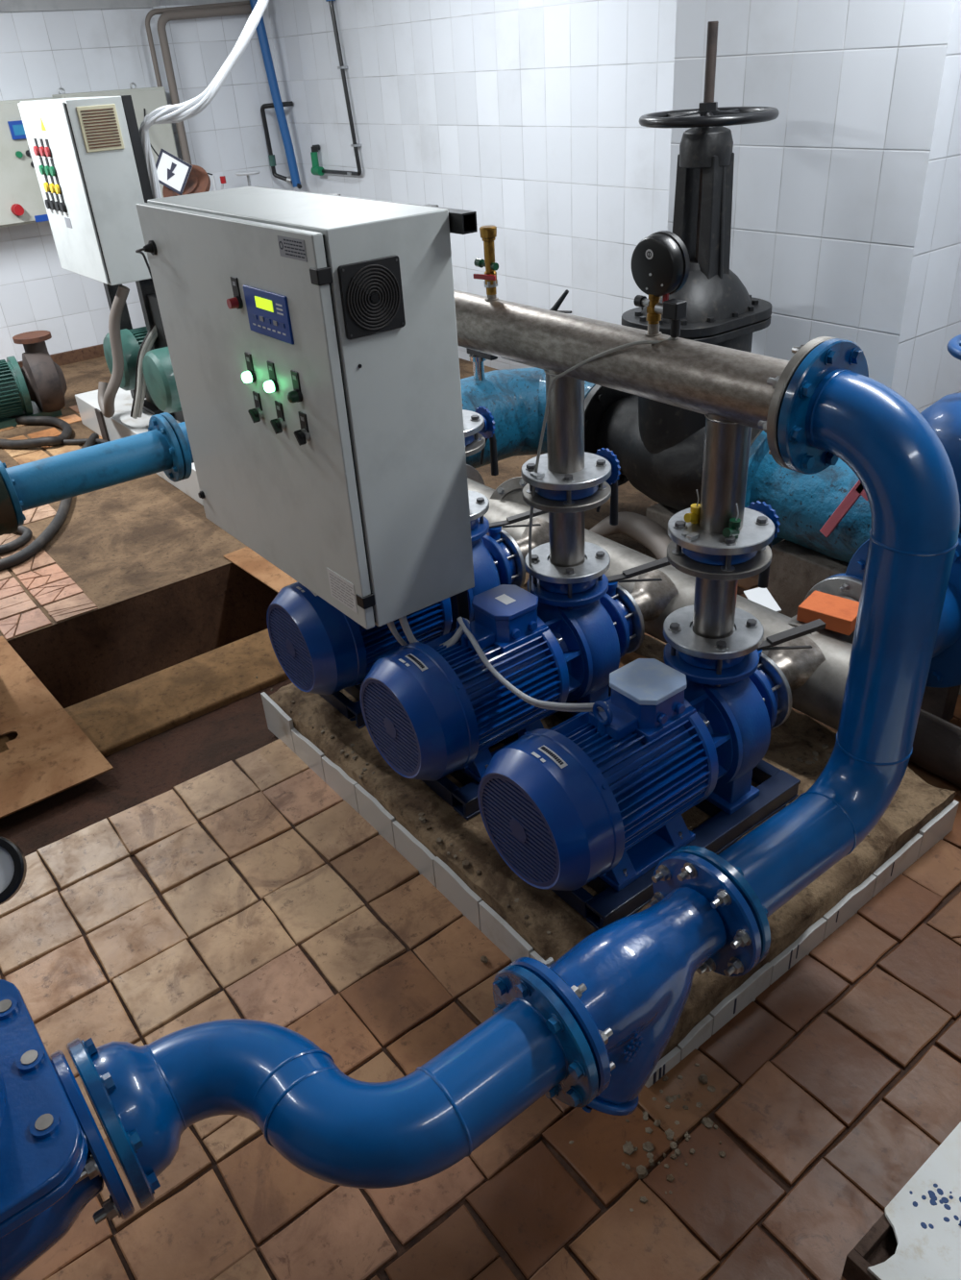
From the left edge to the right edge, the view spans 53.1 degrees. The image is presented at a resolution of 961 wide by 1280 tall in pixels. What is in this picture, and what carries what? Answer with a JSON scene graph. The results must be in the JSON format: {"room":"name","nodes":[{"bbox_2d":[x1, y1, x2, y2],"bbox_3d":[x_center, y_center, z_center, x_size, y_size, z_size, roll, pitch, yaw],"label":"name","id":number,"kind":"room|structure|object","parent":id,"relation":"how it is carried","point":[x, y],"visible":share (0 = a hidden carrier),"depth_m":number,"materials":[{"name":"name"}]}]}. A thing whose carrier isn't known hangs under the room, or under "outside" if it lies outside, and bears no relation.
{"room":"mechanical room","nodes":[
{"label":"mechanical room","id":0,"kind":"room"},
{"bbox_2d":[0,979,134,1279],"bbox_3d":[-0.861,0.710,1.430,0.450,0.694,0.450,-25,37,-30],"label":"valve","id":1,"kind":"object","parent":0,"point":[55,1158],"visible":1,"depth_m":1.47,"materials":[{"name":"blue paint"}]},
{"bbox_2d":[0,836,26,905],"bbox_3d":[-0.989,0.517,1.780,0.317,0.268,0.110,-18,34,-21],"label":"pressure gauge","id":2,"kind":"object","parent":1,"relation":"attached to","point":[12,861],"visible":1,"depth_m":1.78,"materials":[{"name":"black metal"}]},
{"bbox_2d":[0,7,182,361],"bbox_3d":[-4.335,-2.902,6.803,6.900,2.500,0.200,-25,37,-30],"label":"wall","id":3,"kind":"structure","parent":0,"point":[42,52],"depth_m":7.32,"materials":[{"name":"white tile"}]},
{"bbox_2d":[0,97,53,227],"bbox_3d":[-3.485,-3.408,6.912,1.010,0.790,0.310,-25,37,-30],"label":"control panel","id":4,"kind":"object","parent":3,"relation":"attached to","point":[21,200],"visible":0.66,"depth_m":6.93,"materials":[{"name":"white"}]},
{"bbox_2d":[17,344,104,368],"bbox_3d":[-3.205,-2.368,7.925,2.220,0.090,0.040,-25,37,-30],"label":"baseboard","id":5,"kind":"structure","parent":3,"relation":"attached to","point":[97,351],"depth_m":7.85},
{"bbox_2d":[51,82,178,197],"bbox_3d":[-2.754,-3.787,7.397,0.780,0.846,0.250,-25,37,-30],"label":"upper cabinet","id":6,"kind":"object","parent":3,"relation":"attached to","point":[161,135],"visible":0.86,"depth_m":7.30,"materials":[{"name":"metal"}]},
{"bbox_2d":[0,0,249,12],"bbox_3d":[-4.461,-4.284,5.811,6.700,0.900,0.370,-25,37,-30],"label":"trim","id":7,"kind":"structure","parent":3,"relation":"attached to","point":[6,6],"depth_m":7.00,"materials":[{"name":"grey paint"}]},
{"bbox_2d":[151,4,294,191],"bbox_3d":[-2.011,-3.843,8.085,0.880,2.500,0.170,-25,37,-30],"label":"pillar","id":8,"kind":"structure","parent":3,"relation":"attached to","point":[227,137],"depth_m":7.70,"materials":[{"name":"white tile"}]},
{"bbox_2d":[0,628,288,757],"bbox_3d":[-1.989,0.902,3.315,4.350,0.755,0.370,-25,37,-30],"label":"trim","id":9,"kind":"structure","parent":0,"point":[115,720],"depth_m":3.64,"materials":[{"name":"wood"}]},
{"bbox_2d":[0,678,292,856],"bbox_3d":[-1.769,0.729,2.845,4.350,0.063,0.440,-25,37,-30],"label":"channel","id":10,"kind":"structure","parent":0,"point":[145,770],"depth_m":3.23,"materials":[{"name":"concrete"}]},
{"bbox_2d":[267,0,676,369],"bbox_3d":[1.400,-2.566,4.732,0.200,3.400,10.370,-25,37,-30],"label":"wall","id":11,"kind":"structure","parent":0,"point":[523,115],"depth_m":6.08,"materials":[{"name":"white tile"}]},
{"bbox_2d":[145,0,250,86],"bbox_3d":[-2.080,-4.234,7.658,0.939,1.418,0.035,-25,37,-30],"label":"conduit","id":12,"kind":"object","parent":11,"relation":"attached to","point":[154,12],"visible":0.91,"depth_m":7.23,"materials":[{"name":"grey"}]},
{"bbox_2d":[156,4,251,164],"bbox_3d":[-2.005,-4.091,7.731,0.891,1.690,0.060,-25,37,-30],"label":"conduit","id":13,"kind":"object","parent":11,"relation":"attached to","point":[166,16],"visible":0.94,"depth_m":7.29,"materials":[{"name":"grey"}]},
{"bbox_2d":[249,0,300,187],"bbox_3d":[-1.642,-4.400,7.707,0.210,1.407,0.087,3,32,11],"label":"pipe","id":14,"kind":"object","parent":11,"relation":"attached to","point":[260,29],"visible":1,"depth_m":7.72,"materials":[{"name":"blue plastic"}]},
{"bbox_2d":[260,100,301,188],"bbox_3d":[-1.638,-4.063,7.921,0.271,0.634,0.162,-3,31,1],"label":"pipe","id":15,"kind":"object","parent":11,"relation":"attached to","point":[272,160],"visible":1,"depth_m":7.94,"materials":[{"name":"black metal"}]},
{"bbox_2d":[321,0,361,175],"bbox_3d":[-1.145,-4.315,7.193,0.074,1.514,0.613,-25,37,-30],"label":"pipe","id":16,"kind":"object","parent":11,"relation":"attached to","point":[341,66],"visible":1,"depth_m":7.15,"materials":[{"name":"black metal"}]},
{"bbox_2d":[0,356,960,1279],"bbox_3d":[-1.219,0.035,3.828,6.700,0.018,9.970,-25,37,-30],"label":"floor","id":17,"kind":"structure","parent":0,"point":[248,888],"depth_m":2.25,"materials":[{"name":"tile"}]},
{"bbox_2d":[0,330,67,429],"bbox_3d":[-3.237,-1.715,6.433,0.839,0.530,0.520,-25,37,-30],"label":"pump","id":18,"kind":"object","parent":17,"relation":"on","point":[38,387],"visible":1,"depth_m":6.40,"materials":[{"name":"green metal"}]},
{"bbox_2d":[0,415,72,448],"bbox_3d":[-3.377,-1.460,6.457,1.791,0.077,0.489,13,35,26],"label":"hose","id":19,"kind":"object","parent":17,"relation":"on","point":[66,432],"visible":0.97,"depth_m":6.06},
{"bbox_2d":[0,432,98,570],"bbox_3d":[-2.325,-0.789,5.256,0.529,0.052,1.906,1,32,8],"label":"hose","id":20,"kind":"object","parent":17,"relation":"on","point":[36,545],"visible":0.66,"depth_m":4.75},
{"bbox_2d":[0,636,113,818],"bbox_3d":[-2.253,0.498,3.181,1.690,0.006,1.245,-25,37,-30],"label":"board","id":21,"kind":"object","parent":17,"relation":"on","point":[50,754],"visible":1,"depth_m":3.31,"materials":[{"name":"wood"}]},
{"bbox_2d":[0,475,18,535],"bbox_3d":[-1.932,-0.269,3.629,0.398,0.820,0.330,-25,37,-30],"label":"valve","id":22,"kind":"object","parent":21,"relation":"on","point":[8,518],"visible":1,"depth_m":3.50,"materials":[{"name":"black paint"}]},
{"bbox_2d":[0,414,184,526],"bbox_3d":[-1.530,-0.668,3.767,0.656,0.276,0.276,-25,37,-30],"label":"pipe","id":23,"kind":"object","parent":22,"relation":"attached to","point":[43,481],"visible":0.9,"depth_m":3.71,"materials":[{"name":"metal"}]},
{"bbox_2d":[159,412,194,479],"bbox_3d":[-0.925,-0.818,4.041,0.822,0.376,0.299,-10,32,-10],"label":"flange","id":24,"kind":"object","parent":23,"relation":"attached to","point":[180,430],"visible":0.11,"depth_m":3.85,"materials":[{"name":"blue paint"}]},
{"bbox_2d":[102,278,173,417],"bbox_3d":[-2.028,-1.792,5.767,0.090,0.810,0.650,-25,37,-30],"label":"stand","id":25,"kind":"object","parent":17,"relation":"on","point":[144,286],"visible":0.06,"depth_m":5.49,"materials":[{"name":"black paint"}]},
{"bbox_2d":[17,95,153,285],"bbox_3d":[-2.132,-2.469,5.281,0.365,0.880,0.821,-25,37,-30],"label":"cabinet","id":26,"kind":"object","parent":25,"relation":"on","point":[86,154],"visible":0.99,"depth_m":5.03,"materials":[{"name":"white"}]},
{"bbox_2d":[75,103,124,152],"bbox_3d":[-1.910,-2.574,4.839,0.195,0.201,0.010,-25,37,-30],"label":"vent","id":27,"kind":"object","parent":26,"relation":"attached to","point":[100,128],"depth_m":4.83,"materials":[{"name":"plastic"}]},
{"bbox_2d":[98,284,129,418],"bbox_3d":[-2.151,-1.634,5.502,0.494,0.759,0.224,18,38,32],"label":"hose","id":28,"kind":"object","parent":26,"relation":"attached to","point":[107,392],"visible":1,"depth_m":5.42,"materials":[{"name":"grey"}]},
{"bbox_2d":[132,324,156,418],"bbox_3d":[-1.856,-1.675,5.454,0.416,0.787,0.060,-18,34,-22],"label":"cable","id":29,"kind":"object","parent":26,"relation":"hanging from","point":[152,333],"visible":0.58,"depth_m":5.47,"materials":[{"name":"grey plastic"}]},
{"bbox_2d":[74,387,203,505],"bbox_3d":[-1.375,-1.343,5.928,1.445,0.200,2.350,-25,37,-30],"label":"plinth","id":30,"kind":"object","parent":17,"relation":"on","point":[121,425],"visible":0.2,"depth_m":5.89,"materials":[{"name":"concrete"}]},
{"bbox_2d":[102,326,163,415],"bbox_3d":[-1.913,-1.695,5.901,0.665,0.492,0.344,-25,37,-30],"label":"motor","id":31,"kind":"object","parent":30,"relation":"on","point":[132,340],"visible":0.29,"depth_m":5.65,"materials":[{"name":"green metal"}]},
{"bbox_2d":[142,346,181,413],"bbox_3d":[-1.525,-1.456,5.465,0.665,0.492,0.344,-25,37,-30],"label":"motor","id":32,"kind":"object","parent":30,"relation":"on","point":[157,365],"visible":0.31,"depth_m":5.19,"materials":[{"name":"green metal"}]},
{"bbox_2d":[6,562,277,709],"bbox_3d":[-2.052,0.887,3.403,4.450,0.897,1.440,-25,37,-30],"label":"trench","id":33,"kind":"object","parent":17,"relation":"in","point":[83,657],"depth_m":4.35,"materials":[{"name":"concrete"}]},
{"bbox_2d":[146,292,184,422],"bbox_3d":[-1.716,-1.619,5.533,0.180,0.720,0.207,-25,37,-30],"label":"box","id":34,"kind":"object","parent":17,"relation":"on","point":[152,299],"visible":0.05,"depth_m":5.39,"materials":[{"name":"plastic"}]},
{"bbox_2d":[162,164,210,197],"bbox_3d":[-1.974,-2.595,6.874,0.304,1.423,0.323,-25,37,-30],"label":"rusty standpipe","id":35,"kind":"object","parent":17,"relation":"on","point":[198,181],"visible":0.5,"depth_m":6.53,"materials":[{"name":"metal"}]},
{"bbox_2d":[155,147,192,195],"bbox_3d":[-2.073,-3.141,6.457,0.294,0.289,0.031,0,32,7],"label":"warning sign","id":36,"kind":"object","parent":35,"relation":"on","point":[173,172],"visible":0.81,"depth_m":6.45,"materials":[{"name":"white"}]},
{"bbox_2d":[223,546,296,592],"bbox_3d":[-0.711,-0.301,4.320,0.505,0.006,1.040,-25,37,-30],"label":"board","id":37,"kind":"object","parent":17,"relation":"on","point":[246,558],"visible":0.21,"depth_m":4.39,"materials":[{"name":"wood"}]},
{"bbox_2d":[256,186,477,630],"bbox_3d":[-0.295,-0.563,2.989,0.118,1.495,1.115,-25,37,-30],"label":"stand","id":38,"kind":"object","parent":17,"relation":"on","point":[461,221],"visible":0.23,"depth_m":2.31,"materials":[{"name":"black metal"}]},
{"bbox_2d":[135,186,474,629],"bbox_3d":[-0.508,-0.691,2.719,0.392,0.987,1.038,-25,37,-30],"label":"upper cabinet","id":39,"kind":"object","parent":38,"relation":"attached to","point":[311,338],"visible":1,"depth_m":2.43,"materials":[{"name":"grey"}]},
{"bbox_2d":[241,351,256,383],"bbox_3d":[-0.613,-0.709,2.514,0.032,0.074,0.038,-25,37,-30],"label":"lamp","id":40,"kind":"object","parent":39,"relation":"attached to","point":[250,376],"depth_m":2.51,"materials":[{"name":"green"}]},
{"bbox_2d":[247,391,264,422],"bbox_3d":[-0.602,-0.620,2.562,0.031,0.075,0.038,-25,37,-30],"label":"switch","id":41,"kind":"object","parent":39,"relation":"attached to","point":[257,413],"depth_m":2.56,"materials":[{"name":"black plastic"}]},
{"bbox_2d":[252,303,285,335],"bbox_3d":[-0.516,-0.785,2.324,0.001,0.071,0.175,-25,37,-30],"label":"control display","id":42,"kind":"object","parent":39,"relation":"attached to","point":[268,319],"depth_m":2.32,"materials":[{"name":"blue"}]},
{"bbox_2d":[263,360,278,393],"bbox_3d":[-0.535,-0.661,2.426,0.032,0.074,0.038,-25,37,-30],"label":"lamp","id":43,"kind":"object","parent":39,"relation":"attached to","point":[271,385],"depth_m":2.42,"materials":[{"name":"green"}]},
{"bbox_2d":[270,400,286,434],"bbox_3d":[-0.524,-0.572,2.474,0.031,0.075,0.038,-25,37,-30],"label":"switch","id":44,"kind":"object","parent":39,"relation":"attached to","point":[279,424],"depth_m":2.47,"materials":[{"name":"black plastic"}]},
{"bbox_2d":[278,239,305,258],"bbox_3d":[-0.416,-0.864,2.121,0.001,0.033,0.118,-25,37,-30],"label":"print","id":45,"kind":"object","parent":39,"relation":"attached to","point":[287,248],"depth_m":2.12,"materials":[{"name":"grey"}]},
{"bbox_2d":[287,369,302,403],"bbox_3d":[-0.458,-0.613,2.339,0.032,0.074,0.038,-25,37,-30],"label":"lamp","id":46,"kind":"object","parent":39,"relation":"attached to","point":[295,396],"depth_m":2.34,"materials":[{"name":"green"}]},
{"bbox_2d":[293,411,310,445],"bbox_3d":[-0.447,-0.524,2.387,0.031,0.075,0.038,-25,37,-30],"label":"switch","id":47,"kind":"object","parent":39,"relation":"attached to","point":[303,435],"depth_m":2.39,"materials":[{"name":"black plastic"}]},
{"bbox_2d":[329,573,354,608],"bbox_3d":[-0.368,-0.129,2.573,0.001,0.067,0.126,-25,37,-30],"label":"print","id":48,"kind":"object","parent":39,"relation":"attached to","point":[341,589],"depth_m":2.57,"materials":[{"name":"grey"}]},
{"bbox_2d":[337,255,405,339],"bbox_3d":[-0.243,-0.773,2.172,0.158,0.158,0.010,-25,37,-30],"label":"fan grille","id":49,"kind":"object","parent":39,"relation":"attached to","point":[371,289],"depth_m":2.16,"materials":[{"name":"black plastic"}]},
{"bbox_2d":[266,516,511,728],"bbox_3d":[-0.258,-0.115,3.191,0.840,0.506,0.374,-25,37,-30],"label":"pump","id":50,"kind":"object","parent":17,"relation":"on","point":[321,650],"visible":0.43,"depth_m":2.97,"materials":[{"name":"blue metal"}]},
{"bbox_2d":[268,604,314,689],"bbox_3d":[-0.583,0.022,2.978,0.012,0.286,0.286,-25,37,-30],"label":"fan grille","id":51,"kind":"object","parent":50,"relation":"attached to","point":[291,633],"depth_m":2.95,"materials":[{"name":"blue"}]},
{"bbox_2d":[465,433,489,523],"bbox_3d":[-0.098,-0.496,3.125,0.244,0.336,0.244,-25,37,-30],"label":"spool","id":52,"kind":"object","parent":50,"relation":"on","point":[479,504],"visible":0.17,"depth_m":3.10,"materials":[{"name":"silver metal"}]},
{"bbox_2d":[464,405,498,475],"bbox_3d":[-0.062,-0.611,3.094,0.283,0.238,0.176,-25,37,-30],"label":"valve","id":53,"kind":"object","parent":52,"relation":"attached to","point":[487,431],"visible":0.27,"depth_m":3.11,"materials":[{"name":"blue paint"}]},
{"bbox_2d":[359,573,629,820],"bbox_3d":[0.086,0.097,2.803,0.840,0.506,0.374,-25,37,-30],"label":"pump","id":54,"kind":"object","parent":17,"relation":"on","point":[432,711],"visible":0.9,"depth_m":2.63,"materials":[{"name":"blue metal"}]},
{"bbox_2d":[361,679,420,776],"bbox_3d":[-0.239,0.234,2.590,0.012,0.286,0.286,-25,37,-30],"label":"fan grille","id":55,"kind":"object","parent":54,"relation":"attached to","point":[391,714],"depth_m":2.56,"materials":[{"name":"blue"}]},
{"bbox_2d":[456,616,606,709],"bbox_3d":[0.121,0.099,2.456,0.028,0.148,0.554,-26,37,-31],"label":"power cable","id":56,"kind":"object","parent":54,"relation":"attached to","point":[470,636],"visible":0.98,"depth_m":2.53,"materials":[{"name":"grey plastic"}]},
{"bbox_2d":[521,481,611,609],"bbox_3d":[0.246,-0.284,2.737,0.244,0.336,0.244,-25,37,-30],"label":"spool","id":57,"kind":"object","parent":54,"relation":"on","point":[567,558],"visible":0.84,"depth_m":2.69,"materials":[{"name":"silver metal"}]},
{"bbox_2d":[535,485,598,501],"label":"valve","id":58,"kind":"object","parent":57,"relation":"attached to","point":[553,495],"depth_m":2.58,"materials":[{"name":"blue paint"}]},
{"bbox_2d":[593,447,620,525],"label":"valve","id":59,"kind":"object","parent":57,"relation":"attached to","point":[610,456],"depth_m":2.72,"materials":[{"name":"blue paint"}]},
{"bbox_2d":[539,578,596,594],"bbox_3d":[0.253,-0.194,2.792,0.168,0.056,0.168,-25,37,-30],"label":"valve","id":60,"kind":"object","parent":54,"relation":"on","point":[557,588],"visible":0.3,"depth_m":2.74,"materials":[{"name":"blue paint"}]},
{"bbox_2d":[260,581,959,1087],"bbox_3d":[0.290,0.353,2.978,1.224,0.173,1.791,-25,37,-30],"label":"plinth","id":61,"kind":"object","parent":17,"relation":"on","point":[920,814],"visible":0.23,"depth_m":2.55,"materials":[{"name":"concrete"}]},
{"bbox_2d":[256,676,550,935],"bbox_3d":[-0.296,0.406,2.818,0.081,0.015,1.524,-25,37,-30],"label":"rubble","id":62,"kind":"object","parent":61,"relation":"on","point":[466,864],"visible":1,"depth_m":2.63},
{"bbox_2d":[477,642,800,930],"bbox_3d":[0.415,0.300,2.433,0.840,0.505,0.374,-25,37,-30],"label":"pump","id":63,"kind":"object","parent":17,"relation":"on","point":[564,805],"visible":0.94,"depth_m":2.27,"materials":[{"name":"blue paint"}]},
{"bbox_2d":[479,774,559,886],"bbox_3d":[0.091,0.437,2.219,0.012,0.286,0.286,-25,37,-30],"label":"fan grille","id":64,"kind":"object","parent":63,"relation":"attached to","point":[520,818],"depth_m":2.20,"materials":[{"name":"blue"}]},
{"bbox_2d":[540,746,563,764],"bbox_3d":[0.160,0.259,2.155,0.009,0.009,0.069,-25,37,-30],"label":"print","id":65,"kind":"object","parent":63,"relation":"on","point":[551,754],"depth_m":2.15,"materials":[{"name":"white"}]},
{"bbox_2d":[677,650,744,669],"bbox_3d":[0.582,0.009,2.421,0.168,0.056,0.168,-25,37,-30],"label":"valve","id":66,"kind":"object","parent":63,"relation":"on","point":[710,664],"visible":0.2,"depth_m":2.37,"materials":[{"name":"blue paint"}]},
{"bbox_2d":[663,540,772,687],"bbox_3d":[0.576,-0.081,2.367,0.244,0.336,0.244,-25,37,-30],"label":"spool","id":67,"kind":"object","parent":63,"relation":"on","point":[713,627],"visible":0.79,"depth_m":2.32,"materials":[{"name":"silver metal"}]},
{"bbox_2d":[453,289,836,571],"bbox_3d":[0.114,-0.698,2.648,0.266,0.553,1.857,-25,37,-30],"label":"discharge manifold","id":68,"kind":"object","parent":67,"relation":"on","point":[736,391],"visible":0.58,"depth_m":2.21,"materials":[{"name":"silver metal"}]},
{"bbox_2d":[473,224,498,295],"bbox_3d":[0.015,-1.012,2.567,0.092,0.170,0.054,19,38,33],"label":"air vent","id":69,"kind":"object","parent":68,"relation":"attached to","point":[488,233],"visible":1,"depth_m":2.55,"materials":[{"name":"gold metal"}]},
{"bbox_2d":[528,336,675,592],"bbox_3d":[0.281,-0.381,2.474,0.432,0.831,0.054,20,39,34],"label":"cable","id":70,"kind":"object","parent":68,"relation":"hanging from","point":[634,343],"visible":0.94,"depth_m":2.44,"materials":[{"name":"grey plastic"}]},
{"bbox_2d":[631,230,689,324],"bbox_3d":[0.396,-0.804,2.151,0.060,0.202,0.136,-25,37,-30],"label":"pressure gauge","id":71,"kind":"object","parent":68,"relation":"on","point":[660,262],"visible":0.94,"depth_m":2.11,"materials":[{"name":"black metal"}]},
{"bbox_2d":[654,298,687,337],"bbox_3d":[0.422,-0.720,2.149,0.036,0.077,0.070,-25,37,-30],"label":"sensor","id":72,"kind":"object","parent":68,"relation":"attached to","point":[675,309],"visible":1,"depth_m":2.12,"materials":[{"name":"metal"}]},
{"bbox_2d":[670,338,959,965],"bbox_3d":[0.664,0.040,1.921,0.660,1.121,0.375,-25,37,-30],"label":"pipe","id":73,"kind":"object","parent":68,"relation":"attached to","point":[831,408],"visible":0.91,"depth_m":1.89,"materials":[{"name":"metal"}]},
{"bbox_2d":[508,852,761,1115],"bbox_3d":[0.296,0.687,1.869,0.424,0.416,0.266,-25,37,-30],"label":"strainer","id":74,"kind":"object","parent":73,"relation":"attached to","point":[627,985],"visible":0.75,"depth_m":1.78,"materials":[{"name":"blue paint"}]},
{"bbox_2d":[66,964,598,1208],"bbox_3d":[-0.257,0.775,1.642,0.908,0.296,0.331,-7,31,-5],"label":"pipe","id":75,"kind":"object","parent":74,"relation":"attached to","point":[335,1127],"visible":1,"depth_m":1.58,"materials":[{"name":"metal"}]},
{"bbox_2d":[568,1063,725,1211],"bbox_3d":[0.384,1.020,2.017,0.355,0.015,0.250,-25,37,-30],"label":"rubble","id":76,"kind":"object","parent":17,"relation":"on","point":[648,1146],"visible":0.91,"depth_m":1.98,"materials":[{"name":"stone"}]},
{"bbox_2d":[644,503,680,559],"bbox_3d":[0.900,-0.482,4.221,0.280,0.235,0.220,-25,37,-30],"label":"support block","id":77,"kind":"object","parent":17,"relation":"on","point":[660,513],"visible":0.14,"depth_m":4.14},
{"bbox_2d":[584,384,706,511],"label":"valve","id":78,"kind":"object","parent":77,"relation":"on","point":[656,448],"depth_m":3.92,"materials":[{"name":"black paint"}]},
{"bbox_2d":[639,21,779,352],"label":"valve","id":79,"kind":"object","parent":78,"relation":"on","point":[721,311],"depth_m":3.52,"materials":[{"name":"black paint"}]},
{"bbox_2d":[743,587,781,612],"bbox_3d":[1.006,-0.042,3.473,0.079,0.248,0.180,-5,31,-1],"label":"paper","id":80,"kind":"object","parent":17,"relation":"on","point":[761,596],"visible":0.49,"depth_m":3.43,"materials":[{"name":"white"}]},
{"bbox_2d":[766,539,960,695],"bbox_3d":[2.051,0.190,2.938,0.360,0.285,2.600,-25,37,-30],"label":"support block","id":81,"kind":"object","parent":17,"relation":"on","point":[795,569],"visible":0.29,"depth_m":3.63,"materials":[{"name":"concrete"}]},
{"bbox_2d":[744,430,871,563],"bbox_3d":[1.952,-0.122,2.831,0.524,0.524,2.619,-25,37,-30],"label":"pipe","id":82,"kind":"object","parent":81,"relation":"on","point":[803,504],"visible":0.33,"depth_m":3.44,"materials":[{"name":"teal paint"}]},
{"bbox_2d":[819,480,868,537],"bbox_3d":[1.245,-0.451,3.255,0.012,0.270,0.184,-25,37,-30],"label":"lever","id":83,"kind":"object","parent":82,"relation":"attached to","point":[857,490],"visible":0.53,"depth_m":3.26,"materials":[{"name":"red paint"}]},
{"bbox_2d":[841,1212,897,1279],"bbox_3d":[1.271,1.127,1.690,0.915,0.075,0.822,-25,37,-30],"label":"box","id":84,"kind":"object","parent":17,"relation":"on","point":[879,1243],"visible":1,"depth_m":1.75,"materials":[{"name":"cardboard"}]},
{"bbox_2d":[867,1121,960,1279],"bbox_3d":[1.293,1.079,1.677,0.958,0.015,0.834,-25,37,-30],"label":"sheet","id":85,"kind":"object","parent":84,"relation":"on","point":[924,1216],"visible":1,"depth_m":1.76,"materials":[{"name":"paper"}]},
{"bbox_2d":[909,708,960,787],"bbox_3d":[1.779,0.573,2.444,0.161,0.166,1.961,-24,36,-29],"label":"pipe","id":86,"kind":"object","parent":17,"relation":"on","point":[937,741],"visible":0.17,"depth_m":2.85,"materials":[{"name":"metal"}]},
{"bbox_2d":[920,685,959,721],"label":"support block","id":87,"kind":"object","parent":17,"relation":"on","point":[941,702],"depth_m":3.08,"materials":[{"name":"grey"}]},
{"bbox_2d":[466,464,862,730],"bbox_3d":[0.465,-0.207,3.320,0.619,0.348,1.940,-25,37,-30],"label":"header","id":88,"kind":"object","parent":87,"relation":"attached to","point":[810,681],"visible":0.42,"depth_m":2.92,"materials":[{"name":"silver metal"}]},
{"bbox_2d":[488,508,548,583],"bbox_3d":[0.122,-0.337,3.401,0.234,0.267,0.184,-25,37,-30],"label":"valve","id":89,"kind":"object","parent":88,"relation":"attached to","point":[495,529],"visible":0.32,"depth_m":3.32,"materials":[{"name":"blue paint"}]},
{"bbox_2d":[490,476,548,513],"bbox_3d":[0.156,-0.472,3.668,0.300,0.275,0.172,21,39,34],"label":"flange","id":90,"kind":"object","parent":88,"relation":"attached to","point":[511,489],"visible":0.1,"depth_m":3.67,"materials":[{"name":"silver metal"}]},
{"bbox_2d":[589,511,673,566],"bbox_3d":[0.730,-0.416,4.092,0.228,0.127,0.612,-22,36,-27],"label":"pipe elbow","id":91,"kind":"object","parent":88,"relation":"attached to","point":[643,529],"visible":0.7,"depth_m":4.16,"materials":[{"name":"grey"}]},
{"bbox_2d":[606,556,670,640],"bbox_3d":[0.466,-0.125,3.014,0.234,0.267,0.184,-25,37,-30],"label":"valve","id":92,"kind":"object","parent":88,"relation":"attached to","point":[613,580],"visible":0.28,"depth_m":2.93,"materials":[{"name":"blue paint"}]},
{"bbox_2d":[756,618,825,657],"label":"valve","id":93,"kind":"object","parent":88,"relation":"attached to","point":[769,643],"depth_m":2.56,"materials":[{"name":"blue paint"}]},
{"bbox_2d":[796,590,859,635],"bbox_3d":[1.011,-0.080,2.770,0.156,0.048,0.118,21,39,34],"label":"brick","id":94,"kind":"object","parent":88,"relation":"on","point":[839,614],"visible":0.74,"depth_m":2.74,"materials":[{"name":"brick"}]},
{"bbox_2d":[845,538,960,688],"bbox_3d":[1.197,-0.061,2.721,0.198,0.490,0.490,-25,37,-30],"label":"cap","id":95,"kind":"object","parent":87,"relation":"attached to","point":[945,670],"visible":0.19,"depth_m":2.70,"materials":[{"name":"blue paint"}]},
{"bbox_2d":[920,392,960,539],"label":"valve","id":96,"kind":"object","parent":17,"relation":"on","point":[942,416],"depth_m":2.58,"materials":[{"name":"blue paint"}]},
{"bbox_3d":[-0.277,-0.604,4.483,0.200,0.310,0.400,-25,37,-30],"label":"support block","id":97,"kind":"object","parent":17,"relation":"on","visible":0},
{"bbox_2d":[460,367,595,468],"bbox_3d":[0.047,-0.962,4.399,1.342,0.554,0.766,-25,37,-30],"label":"pipe","id":98,"kind":"object","parent":97,"relation":"on","point":[515,399],"visible":0.12,"depth_m":4.38,"materials":[{"name":"teal paint"}]},
{"bbox_2d":[466,347,497,380],"bbox_3d":[0.011,-1.221,4.327,0.080,0.170,0.180,-25,37,-30],"label":"valve","id":99,"kind":"object","parent":98,"relation":"on","point":[478,358],"visible":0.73,"depth_m":4.32,"materials":[{"name":"silver metal"}]},
{"bbox_2d":[667,0,960,540],"bbox_3d":[1.514,-2.015,3.813,0.960,3.400,1.140,-25,37,-30],"label":"wall pillar","id":100,"kind":"structure","parent":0,"point":[846,213],"depth_m":3.50,"materials":[{"name":"white tile"}]},
{"bbox_3d":[-1.416,-2.817,2.092,7.100,0.100,10.370,-25,37,-30],"label":"ceiling","id":101,"kind":"structure","parent":0,"visible":0},
{"bbox_2d":[139,0,262,135],"bbox_3d":[-1.347,-3.161,4.775,0.942,2.150,0.106,-10,32,-11],"label":"overhead cable","id":102,"kind":"object","parent":101,"relation":"hanging from","point":[202,95],"visible":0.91,"depth_m":4.92,"materials":[{"name":"grey plastic"}]},
{"bbox_2d":[143,0,260,198],"bbox_3d":[-1.357,-3.113,4.787,0.908,2.155,0.134,-11,32,-12],"label":"overhead cable","id":103,"kind":"object","parent":101,"relation":"hanging from","point":[231,64],"visible":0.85,"depth_m":4.91,"materials":[{"name":"grey plastic"}]},
{"bbox_2d":[143,0,263,198],"bbox_3d":[-1.359,-3.129,4.787,0.918,2.176,0.133,-12,32,-13],"label":"overhead cable","id":104,"kind":"object","parent":101,"relation":"hanging from","point":[255,24],"visible":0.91,"depth_m":4.93,"materials":[{"name":"grey plastic"}]},
{"bbox_2d":[151,0,259,197],"bbox_3d":[-1.341,-3.132,4.775,0.909,2.147,0.128,-10,32,-10],"label":"overhead cable","id":105,"kind":"object","parent":101,"relation":"hanging from","point":[240,37],"visible":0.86,"depth_m":4.88,"materials":[{"name":"grey plastic"}]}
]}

